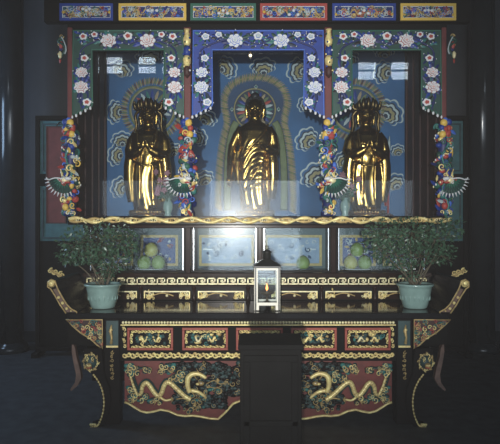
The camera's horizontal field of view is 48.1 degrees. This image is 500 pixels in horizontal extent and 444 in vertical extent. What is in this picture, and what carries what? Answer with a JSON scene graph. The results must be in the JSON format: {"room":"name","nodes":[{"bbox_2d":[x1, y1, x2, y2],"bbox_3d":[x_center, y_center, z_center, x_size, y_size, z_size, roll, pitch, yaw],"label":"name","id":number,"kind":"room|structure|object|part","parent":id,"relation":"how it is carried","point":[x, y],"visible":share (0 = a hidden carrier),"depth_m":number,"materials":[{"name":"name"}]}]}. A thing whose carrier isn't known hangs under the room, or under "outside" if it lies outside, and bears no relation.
{"room":"house of worship","nodes":[
{"label":"house of worship","id":0,"kind":"room"},
{"bbox_2d":[0,342,499,443],"bbox_3d":[0.065,1.650,2.150,9.000,0.100,10.700,0,0,0],"label":"floor","id":1,"kind":"structure","parent":0,"point":[38,405],"depth_m":4.65,"materials":[{"name":"stone"}]},
{"bbox_2d":[0,0,28,354],"bbox_3d":[-2.966,-1.590,6.950,0.420,6.380,0.420,0,0,0],"label":"pillar","id":2,"kind":"structure","parent":1,"relation":"on","point":[12,341],"depth_m":6.82,"materials":[{"name":"paint"}]},
{"bbox_2d":[31,116,95,357],"bbox_3d":[-2.170,0.166,6.700,0.800,2.868,0.280,0,0,0],"label":"screen","id":3,"kind":"object","parent":1,"relation":"on","point":[51,325],"visible":0.45,"depth_m":6.70,"materials":[{"name":"black wood"}]},
{"bbox_3d":[-2.170,-0.891,6.699,0.680,0.634,0.033,0,0,0],"label":"panel","id":4,"kind":"part","parent":3,"relation":"part of","materials":[{"name":"red wood"}]},
{"bbox_2d":[46,122,66,223],"bbox_3d":[-2.246,-0.588,6.576,0.234,1.214,0.195,0,0,0],"label":"panel","id":5,"kind":"object","parent":3,"relation":"hanging from","point":[54,134],"visible":0.78,"depth_m":6.49,"materials":[{"name":"red wood"}]},
{"bbox_3d":[-2.170,-0.102,6.699,0.680,0.658,0.033,0,0,0],"label":"panel","id":6,"kind":"part","parent":3,"relation":"part of","materials":[{"name":"teal wood"}]},
{"bbox_2d":[92,344,420,380],"bbox_3d":[0.065,0.812,6.072,3.320,1.575,0.855,0,0,0],"label":"platform","id":7,"kind":"object","parent":1,"relation":"on","point":[93,378],"visible":0.1,"depth_m":5.64,"materials":[{"name":"black wood"}]},
{"bbox_2d":[45,24,469,224],"bbox_3d":[0.064,-1.077,5.732,3.843,2.205,1.497,0,0,0],"label":"shrine","id":8,"kind":"object","parent":7,"relation":"on","point":[308,78],"visible":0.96,"depth_m":5.42,"materials":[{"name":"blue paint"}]},
{"bbox_3d":[-1.653,-0.920,5.170,0.044,1.731,0.080,0,0,0],"label":"post","id":9,"kind":"part","parent":8,"relation":"part of","materials":[{"name":"red wood"}]},
{"bbox_3d":[-1.647,-1.097,5.800,0.045,2.085,1.200,0,0,0],"label":"panel","id":10,"kind":"part","parent":8,"relation":"part of","materials":[{"name":"brown wood"}]},
{"bbox_2d":[124,97,171,215],"bbox_3d":[-1.064,-0.681,5.909,0.449,1.248,0.427,0,0,37],"label":"statue","id":11,"kind":"object","parent":8,"relation":"on","point":[148,149],"visible":0.9,"depth_m":5.81,"materials":[{"name":"gold metal"}]},
{"bbox_3d":[-1.073,-1.124,5.880,0.328,0.345,0.238,0,0,0],"label":"crown","id":12,"kind":"part","parent":11,"relation":"part of","materials":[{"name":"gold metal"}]},
{"bbox_2d":[153,169,180,215],"bbox_3d":[-0.821,-0.301,5.614,0.317,0.487,0.148,0,0,0],"label":"flower vase","id":13,"kind":"object","parent":8,"relation":"on","point":[167,205],"visible":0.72,"depth_m":5.58,"materials":[{"name":"teal ceramic"}]},
{"bbox_3d":[-0.574,-0.920,5.170,0.066,1.731,0.080,0,0,0],"label":"post","id":14,"kind":"part","parent":8,"relation":"part of","materials":[{"name":"red wood"}]},
{"bbox_2d":[226,92,278,215],"bbox_3d":[0.031,-0.711,5.870,0.522,1.308,0.460,0,0,-44],"label":"statue","id":15,"kind":"object","parent":8,"relation":"on","point":[254,166],"visible":1,"depth_m":5.81,"materials":[{"name":"gold metal"}]},
{"bbox_3d":[0.065,-1.097,6.420,3.490,2.085,0.040,0,0,0],"label":"panel","id":16,"kind":"part","parent":8,"relation":"part of","materials":[{"name":"blue paint"}]},
{"bbox_2d":[107,51,404,197],"bbox_3d":[0.064,-1.167,6.394,3.419,1.787,0.012,0,0,0],"label":"painting","id":17,"kind":"object","parent":8,"relation":"attached to","point":[277,76],"depth_m":6.40,"materials":[{"name":"blue paint"}]},
{"bbox_3d":[0.717,-0.920,5.170,0.066,1.731,0.080,0,0,0],"label":"post","id":18,"kind":"part","parent":8,"relation":"part of","materials":[{"name":"red wood"}]},
{"bbox_2d":[336,171,362,215],"bbox_3d":[0.951,-0.287,5.608,0.335,0.460,0.144,0,0,0],"label":"flower vase","id":19,"kind":"object","parent":8,"relation":"on","point":[345,204],"visible":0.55,"depth_m":5.59,"materials":[{"name":"teal ceramic"}]},
{"bbox_2d":[342,96,390,215],"bbox_3d":[1.235,-0.681,5.909,0.449,1.248,0.427,0,0,37],"label":"statue","id":20,"kind":"object","parent":8,"relation":"on","point":[366,151],"visible":0.94,"depth_m":5.82,"materials":[{"name":"gold metal"}]},
{"bbox_3d":[1.226,-1.124,5.880,0.328,0.345,0.238,0,0,0],"label":"crown","id":21,"kind":"part","parent":20,"relation":"part of","materials":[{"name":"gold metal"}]},
{"bbox_3d":[1.778,-1.097,5.800,0.045,2.085,1.200,0,0,0],"label":"panel","id":22,"kind":"part","parent":8,"relation":"part of","materials":[{"name":"brown wood"}]},
{"bbox_3d":[1.780,-0.920,5.170,0.044,1.731,0.080,0,0,0],"label":"post","id":23,"kind":"part","parent":8,"relation":"part of","materials":[{"name":"red wood"}]},
{"bbox_2d":[47,267,469,426],"bbox_3d":[0.069,1.009,4.963,3.747,1.209,1.314,0,0,0],"label":"altar table","id":24,"kind":"object","parent":1,"relation":"on","point":[181,358],"visible":0.84,"depth_m":4.42,"materials":[{"name":"paint"}]},
{"bbox_3d":[-1.304,0.870,5.000,0.283,0.209,1.100,0,0,0],"label":"rail","id":25,"kind":"part","parent":24,"relation":"part of","materials":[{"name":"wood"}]},
{"bbox_2d":[53,221,140,308],"bbox_3d":[-1.266,0.347,4.664,0.733,0.733,0.419,0,0,0],"label":"potted plant","id":26,"kind":"object","parent":24,"relation":"on","point":[102,294],"visible":1,"depth_m":4.62,"materials":[{"name":"green plant"}]},
{"bbox_3d":[-1.200,1.302,4.425,0.216,0.624,0.090,0,0,0],"label":"leg","id":27,"kind":"part","parent":24,"relation":"part of","materials":[{"name":"black paint"}]},
{"bbox_2d":[84,281,121,308],"bbox_3d":[-1.223,0.611,4.660,0.308,0.204,0.308,0,0,0],"label":"pot","id":28,"kind":"object","parent":24,"relation":"on","point":[101,294],"depth_m":4.56,"materials":[{"name":"teal ceramic"}]},
{"bbox_3d":[-1.089,1.183,4.475,0.123,0.835,0.110,0,0,0],"label":"leg","id":29,"kind":"part","parent":24,"relation":"part of","materials":[{"name":"black paint"}]},
{"bbox_3d":[-0.786,0.921,4.418,0.361,0.177,0.028,0,0,0],"label":"panel","id":30,"kind":"part","parent":24,"relation":"part of","materials":[{"name":"black paint"}]},
{"bbox_3d":[-0.354,0.921,4.418,0.361,0.177,0.028,0,0,0],"label":"panel","id":31,"kind":"part","parent":24,"relation":"part of","materials":[{"name":"black paint"}]},
{"bbox_2d":[83,225,431,300],"bbox_3d":[0.065,0.369,5.330,3.160,0.688,0.540,0,0,0],"label":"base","id":32,"kind":"object","parent":24,"relation":"on","point":[185,249],"visible":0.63,"depth_m":5.08,"materials":[{"name":"black paint"}]},
{"bbox_2d":[101,235,132,265],"bbox_3d":[-1.316,0.281,5.530,0.325,0.306,0.020,0,0,0],"label":"framed picture","id":33,"kind":"object","parent":32,"relation":"attached to","point":[130,263],"depth_m":5.53,"materials":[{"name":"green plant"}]},
{"bbox_3d":[-1.234,0.663,5.097,0.417,0.075,0.026,0,0,0],"label":"drawer","id":34,"kind":"part","parent":32,"relation":"part of","materials":[{"name":"brown paint"}]},
{"bbox_3d":[-1.027,0.247,5.090,0.884,0.422,0.024,0,0,0],"label":"door","id":35,"kind":"part","parent":32,"relation":"part of","materials":[{"name":"black paint"}]},
{"bbox_3d":[-0.993,0.645,5.082,0.044,0.135,0.043,0,0,0],"label":"bracket post","id":36,"kind":"part","parent":32,"relation":"part of","materials":[{"name":"brown paint"}]},
{"bbox_2d":[137,267,165,269],"bbox_3d":[-0.929,0.448,5.280,0.270,0.026,0.270,0,0,0],"label":"dish","id":37,"kind":"object","parent":32,"relation":"in","point":[150,268],"visible":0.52,"depth_m":5.20,"materials":[{"name":"grey ceramic"}]},
{"bbox_2d":[137,255,150,268],"bbox_3d":[-0.996,0.377,5.270,0.132,0.140,0.132,0,0,0],"label":"pomelo","id":38,"kind":"object","parent":37,"relation":"on","point":[144,262],"visible":0.87,"depth_m":5.22,"materials":[{"name":"green food"}]},
{"bbox_2d":[144,242,157,256],"bbox_3d":[-0.933,0.257,5.280,0.132,0.140,0.132,0,0,0],"label":"pomelo","id":39,"kind":"object","parent":38,"relation":"on","point":[150,250],"visible":1,"depth_m":5.23,"materials":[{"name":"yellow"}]},
{"bbox_2d":[151,255,164,268],"bbox_3d":[-0.862,0.377,5.270,0.132,0.140,0.132,0,0,0],"label":"pomelo","id":40,"kind":"object","parent":37,"relation":"on","point":[158,262],"visible":0.89,"depth_m":5.22,"materials":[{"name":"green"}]},
{"bbox_2d":[141,235,177,265],"bbox_3d":[-0.894,0.281,5.530,0.370,0.306,0.020,0,0,0],"label":"framed picture","id":41,"kind":"object","parent":32,"relation":"attached to","point":[167,245],"depth_m":5.53,"materials":[{"name":"blue fabric"}]},
{"bbox_3d":[-0.753,0.663,5.097,0.417,0.075,0.026,0,0,0],"label":"drawer","id":42,"kind":"part","parent":32,"relation":"part of","materials":[{"name":"brown paint"}]},
{"bbox_3d":[-0.508,0.645,5.082,0.044,0.135,0.043,0,0,0],"label":"bracket post","id":43,"kind":"part","parent":32,"relation":"part of","materials":[{"name":"brown paint"}]},
{"bbox_2d":[200,267,220,269],"bbox_3d":[-0.368,0.448,5.280,0.200,0.026,0.200,0,0,0],"label":"dish","id":44,"kind":"object","parent":32,"relation":"in","point":[205,268],"visible":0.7,"depth_m":5.34,"materials":[{"name":"grey"}]},
{"bbox_3d":[-0.263,0.663,5.097,0.417,0.075,0.026,0,0,0],"label":"drawer","id":45,"kind":"part","parent":32,"relation":"part of","materials":[{"name":"brown paint"}]},
{"bbox_3d":[-0.230,0.247,5.090,0.610,0.422,0.024,0,0,0],"label":"door","id":46,"kind":"part","parent":32,"relation":"part of","materials":[{"name":"black paint"}]},
{"bbox_2d":[199,235,253,265],"bbox_3d":[-0.232,0.281,5.530,0.542,0.306,0.020,0,0,0],"label":"framed picture","id":47,"kind":"object","parent":32,"relation":"attached to","point":[214,250],"depth_m":5.53,"materials":[{"name":"fabric"}]},
{"bbox_2d":[225,267,244,269],"bbox_3d":[-0.142,0.448,5.300,0.200,0.026,0.200,0,0,0],"label":"dish","id":48,"kind":"object","parent":32,"relation":"in","point":[227,268],"visible":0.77,"depth_m":5.36,"materials":[{"name":"grey"}]},
{"bbox_3d":[-0.018,0.645,5.082,0.044,0.135,0.043,0,0,0],"label":"bracket post","id":49,"kind":"part","parent":32,"relation":"part of","materials":[{"name":"brown paint"}]},
{"bbox_2d":[265,235,321,265],"bbox_3d":[0.429,0.281,5.530,0.562,0.306,0.020,0,0,0],"label":"framed picture","id":50,"kind":"object","parent":32,"relation":"attached to","point":[286,249],"depth_m":5.53,"materials":[{"name":"fabric"}]},
{"bbox_3d":[0.403,0.663,5.097,0.417,0.075,0.026,0,0,0],"label":"drawer","id":51,"kind":"part","parent":32,"relation":"part of","materials":[{"name":"brown paint"}]},
{"bbox_3d":[0.421,0.247,5.090,0.628,0.422,0.024,0,0,0],"label":"door","id":52,"kind":"part","parent":32,"relation":"part of","materials":[{"name":"black paint"}]},
{"bbox_2d":[293,267,313,269],"bbox_3d":[0.500,0.448,5.280,0.200,0.026,0.200,0,0,0],"label":"dish","id":53,"kind":"object","parent":32,"relation":"in","point":[296,268],"visible":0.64,"depth_m":5.24,"materials":[{"name":"grey"}]},
{"bbox_2d":[296,255,309,268],"bbox_3d":[0.500,0.379,5.280,0.128,0.136,0.128,0,0,0],"label":"pomelo","id":54,"kind":"object","parent":53,"relation":"on","point":[302,262],"visible":0.88,"depth_m":5.24,"materials":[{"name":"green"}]},
{"bbox_3d":[0.649,0.645,5.082,0.044,0.135,0.043,0,0,0],"label":"bracket post","id":55,"kind":"part","parent":32,"relation":"part of","materials":[{"name":"brown paint"}]},
{"bbox_3d":[0.893,0.663,5.097,0.417,0.075,0.026,0,0,0],"label":"drawer","id":56,"kind":"part","parent":32,"relation":"part of","materials":[{"name":"brown paint"}]},
{"bbox_2d":[343,267,371,269],"bbox_3d":[1.014,0.448,5.280,0.270,0.026,0.270,0,0,0],"label":"dish","id":57,"kind":"object","parent":32,"relation":"in","point":[356,268],"visible":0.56,"depth_m":5.19,"materials":[{"name":"grey ceramic"}]},
{"bbox_2d":[344,255,357,268],"bbox_3d":[0.947,0.377,5.270,0.132,0.140,0.132,0,0,0],"label":"pomelo","id":58,"kind":"object","parent":57,"relation":"on","point":[350,262],"visible":0.87,"depth_m":5.22,"materials":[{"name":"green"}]},
{"bbox_2d":[350,242,363,256],"bbox_3d":[1.010,0.257,5.280,0.132,0.140,0.132,0,0,0],"label":"pomelo","id":59,"kind":"object","parent":58,"relation":"on","point":[357,250],"visible":1,"depth_m":5.23,"materials":[{"name":"green food"}]},
{"bbox_2d":[358,255,371,268],"bbox_3d":[1.081,0.377,5.270,0.132,0.140,0.132,0,0,0],"label":"pomelo","id":60,"kind":"object","parent":57,"relation":"on","point":[364,262],"visible":0.85,"depth_m":5.22,"materials":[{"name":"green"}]},
{"bbox_2d":[340,235,375,265],"bbox_3d":[1.065,0.281,5.530,0.355,0.306,0.020,0,0,0],"label":"framed picture","id":61,"kind":"object","parent":32,"relation":"attached to","point":[346,241],"depth_m":5.53,"materials":[{"name":"blue fabric"}]},
{"bbox_3d":[1.134,0.645,5.082,0.044,0.135,0.043,0,0,0],"label":"bracket post","id":62,"kind":"part","parent":32,"relation":"part of","materials":[{"name":"brown paint"}]},
{"bbox_3d":[1.194,0.247,5.090,0.824,0.422,0.024,0,0,0],"label":"door","id":63,"kind":"part","parent":32,"relation":"part of","materials":[{"name":"black paint"}]},
{"bbox_3d":[1.373,0.663,5.097,0.417,0.075,0.026,0,0,0],"label":"drawer","id":64,"kind":"part","parent":32,"relation":"part of","materials":[{"name":"brown paint"}]},
{"bbox_3d":[0.065,1.479,4.433,2.122,0.179,0.019,0,0,0],"label":"edge moulding","id":65,"kind":"part","parent":24,"relation":"part of","materials":[{"name":"gold metal"}]},
{"bbox_3d":[0.075,0.921,4.418,0.369,0.177,0.028,0,0,0],"label":"panel","id":66,"kind":"part","parent":24,"relation":"part of","materials":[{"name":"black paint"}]},
{"bbox_2d":[253,245,280,310],"bbox_3d":[0.139,0.452,4.600,0.224,0.522,0.224,0,0,0],"label":"glass lantern","id":67,"kind":"object","parent":24,"relation":"on","point":[266,263],"visible":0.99,"depth_m":4.50,"materials":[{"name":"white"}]},
{"bbox_3d":[0.047,0.515,4.508,0.016,0.295,0.016,0,0,0],"label":"corner post","id":68,"kind":"part","parent":67,"relation":"part of","materials":[{"name":"white wood"}]},
{"bbox_2d":[259,284,274,301],"bbox_3d":[0.139,0.582,4.600,0.128,0.158,0.128,0,0,0],"label":"oil lamp","id":69,"kind":"object","parent":67,"relation":"in","point":[266,292],"visible":0.91,"depth_m":4.59,"materials":[{"name":"brown metal"}]},
{"bbox_3d":[0.139,0.614,4.600,0.128,0.094,0.128,0,0,0],"label":"lamp shade","id":70,"kind":"part","parent":69,"relation":"part of","materials":[{"name":"clear glass"}]},
{"bbox_3d":[0.231,0.515,4.508,0.016,0.295,0.016,0,0,0],"label":"corner post","id":71,"kind":"part","parent":67,"relation":"part of","materials":[{"name":"white wood"}]},
{"bbox_3d":[0.503,0.921,4.418,0.361,0.177,0.028,0,0,0],"label":"panel","id":72,"kind":"part","parent":24,"relation":"part of","materials":[{"name":"black paint"}]},
{"bbox_3d":[0.927,0.921,4.418,0.361,0.177,0.028,0,0,0],"label":"panel","id":73,"kind":"part","parent":24,"relation":"part of","materials":[{"name":"black paint"}]},
{"bbox_3d":[1.219,1.183,4.475,0.123,0.835,0.110,0,0,0],"label":"leg","id":74,"kind":"part","parent":24,"relation":"part of","materials":[{"name":"black paint"}]},
{"bbox_2d":[360,215,466,308],"bbox_3d":[1.354,0.325,4.661,0.875,0.776,0.448,0,0,0],"label":"potted plant","id":75,"kind":"object","parent":24,"relation":"on","point":[414,294],"visible":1,"depth_m":4.62,"materials":[{"name":"green plant"}]},
{"bbox_3d":[1.330,1.302,4.425,0.216,0.624,0.090,0,0,0],"label":"leg","id":76,"kind":"part","parent":24,"relation":"part of","materials":[{"name":"black paint"}]},
{"bbox_3d":[1.434,0.870,5.000,0.283,0.209,1.100,0,0,0],"label":"rail","id":77,"kind":"part","parent":24,"relation":"part of","materials":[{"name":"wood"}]},
{"bbox_2d":[238,333,303,443],"bbox_3d":[0.113,1.129,3.160,0.354,0.942,0.320,0,0,0],"label":"pedestal","id":78,"kind":"object","parent":1,"relation":"on","point":[270,363],"visible":1,"depth_m":3.02,"materials":[{"name":"black wood"}]},
{"bbox_3d":[0.113,0.673,3.160,0.354,0.030,0.320,0,0,0],"label":"lid","id":79,"kind":"part","parent":78,"relation":"part of","materials":[{"name":"black wood"}]},
{"bbox_3d":[0.113,1.109,3.015,0.294,0.782,0.014,0,0,0],"label":"frame","id":80,"kind":"part","parent":78,"relation":"part of","materials":[{"name":"black wood"}]},
{"bbox_2d":[420,116,471,357],"bbox_3d":[2.206,0.166,6.700,0.800,2.868,0.280,0,0,0],"label":"screen","id":81,"kind":"object","parent":1,"relation":"on","point":[458,325],"visible":0.34,"depth_m":6.70,"materials":[{"name":"black wood"}]},
{"bbox_3d":[2.206,-0.102,6.699,0.680,0.658,0.033,0,0,0],"label":"panel","id":82,"kind":"part","parent":81,"relation":"part of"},
{"bbox_3d":[2.206,-0.891,6.699,0.680,0.634,0.033,0,0,0],"label":"panel","id":83,"kind":"part","parent":81,"relation":"part of","materials":[{"name":"teal wood"}]},
{"bbox_2d":[468,0,499,354],"bbox_3d":[2.879,-1.590,6.950,0.420,6.380,0.420,0,0,0],"label":"pillar","id":84,"kind":"structure","parent":1,"relation":"on","point":[481,340],"depth_m":6.82,"materials":[{"name":"paint"}]},
{"bbox_2d":[24,0,499,330],"bbox_3d":[0.065,-1.550,7.600,9.400,6.500,0.200,0,0,0],"label":"wall","id":85,"kind":"structure","parent":0,"point":[45,78],"depth_m":7.50,"materials":[{"name":"paint"}]},
{"bbox_2d":[24,331,499,341],"bbox_3d":[0.065,1.530,7.470,9.000,0.140,0.060,0,0,0],"label":"baseboard","id":86,"kind":"structure","parent":85,"relation":"attached to","point":[29,336],"depth_m":7.44,"materials":[{"name":"paint"}]},
{"bbox_2d":[396,281,433,308],"bbox_3d":[1.373,0.611,4.660,0.308,0.204,0.308,0,0,0],"label":"pot","id":87,"kind":"object","parent":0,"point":[413,294],"depth_m":4.56,"materials":[{"name":"teal ceramic"}]},
{"bbox_3d":[0.065,-4.875,2.150,9.400,0.150,11.100,0,0,0],"label":"ceiling","id":88,"kind":"structure","parent":0,"visible":0},
{"bbox_2d":[44,0,469,24],"bbox_3d":[0.065,-3.314,5.142,3.900,2.967,0.106,0,0,0],"label":"beam","id":89,"kind":"structure","parent":88,"relation":"hanging from","point":[56,12],"depth_m":5.11,"materials":[{"name":"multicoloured wood"}]},
{"bbox_3d":[-1.493,-1.915,5.112,0.489,0.155,0.024,0,0,0],"label":"frieze panel","id":90,"kind":"part","parent":89,"relation":"part of","materials":[{"name":"blue paint"}]},
{"bbox_3d":[-0.889,-1.915,5.112,0.617,0.155,0.024,0,0,0],"label":"frieze panel","id":91,"kind":"part","parent":89,"relation":"part of","materials":[{"name":"orange paint"}]},
{"bbox_3d":[-0.245,-1.915,5.112,0.599,0.155,0.024,0,0,0],"label":"frieze panel","id":92,"kind":"part","parent":89,"relation":"part of","materials":[{"name":"teal paint"}]},
{"bbox_3d":[0.398,-1.915,5.112,0.613,0.155,0.024,0,0,0],"label":"frieze panel","id":93,"kind":"part","parent":89,"relation":"part of","materials":[{"name":"red paint"}]},
{"bbox_3d":[1.040,-1.915,5.112,0.581,0.155,0.024,0,0,0],"label":"frieze panel","id":94,"kind":"part","parent":89,"relation":"part of","materials":[{"name":"blue paint"}]},
{"bbox_3d":[1.625,-1.915,5.112,0.507,0.155,0.024,0,0,0],"label":"frieze panel","id":95,"kind":"part","parent":89,"relation":"part of","materials":[{"name":"orange paint"}]}
]}

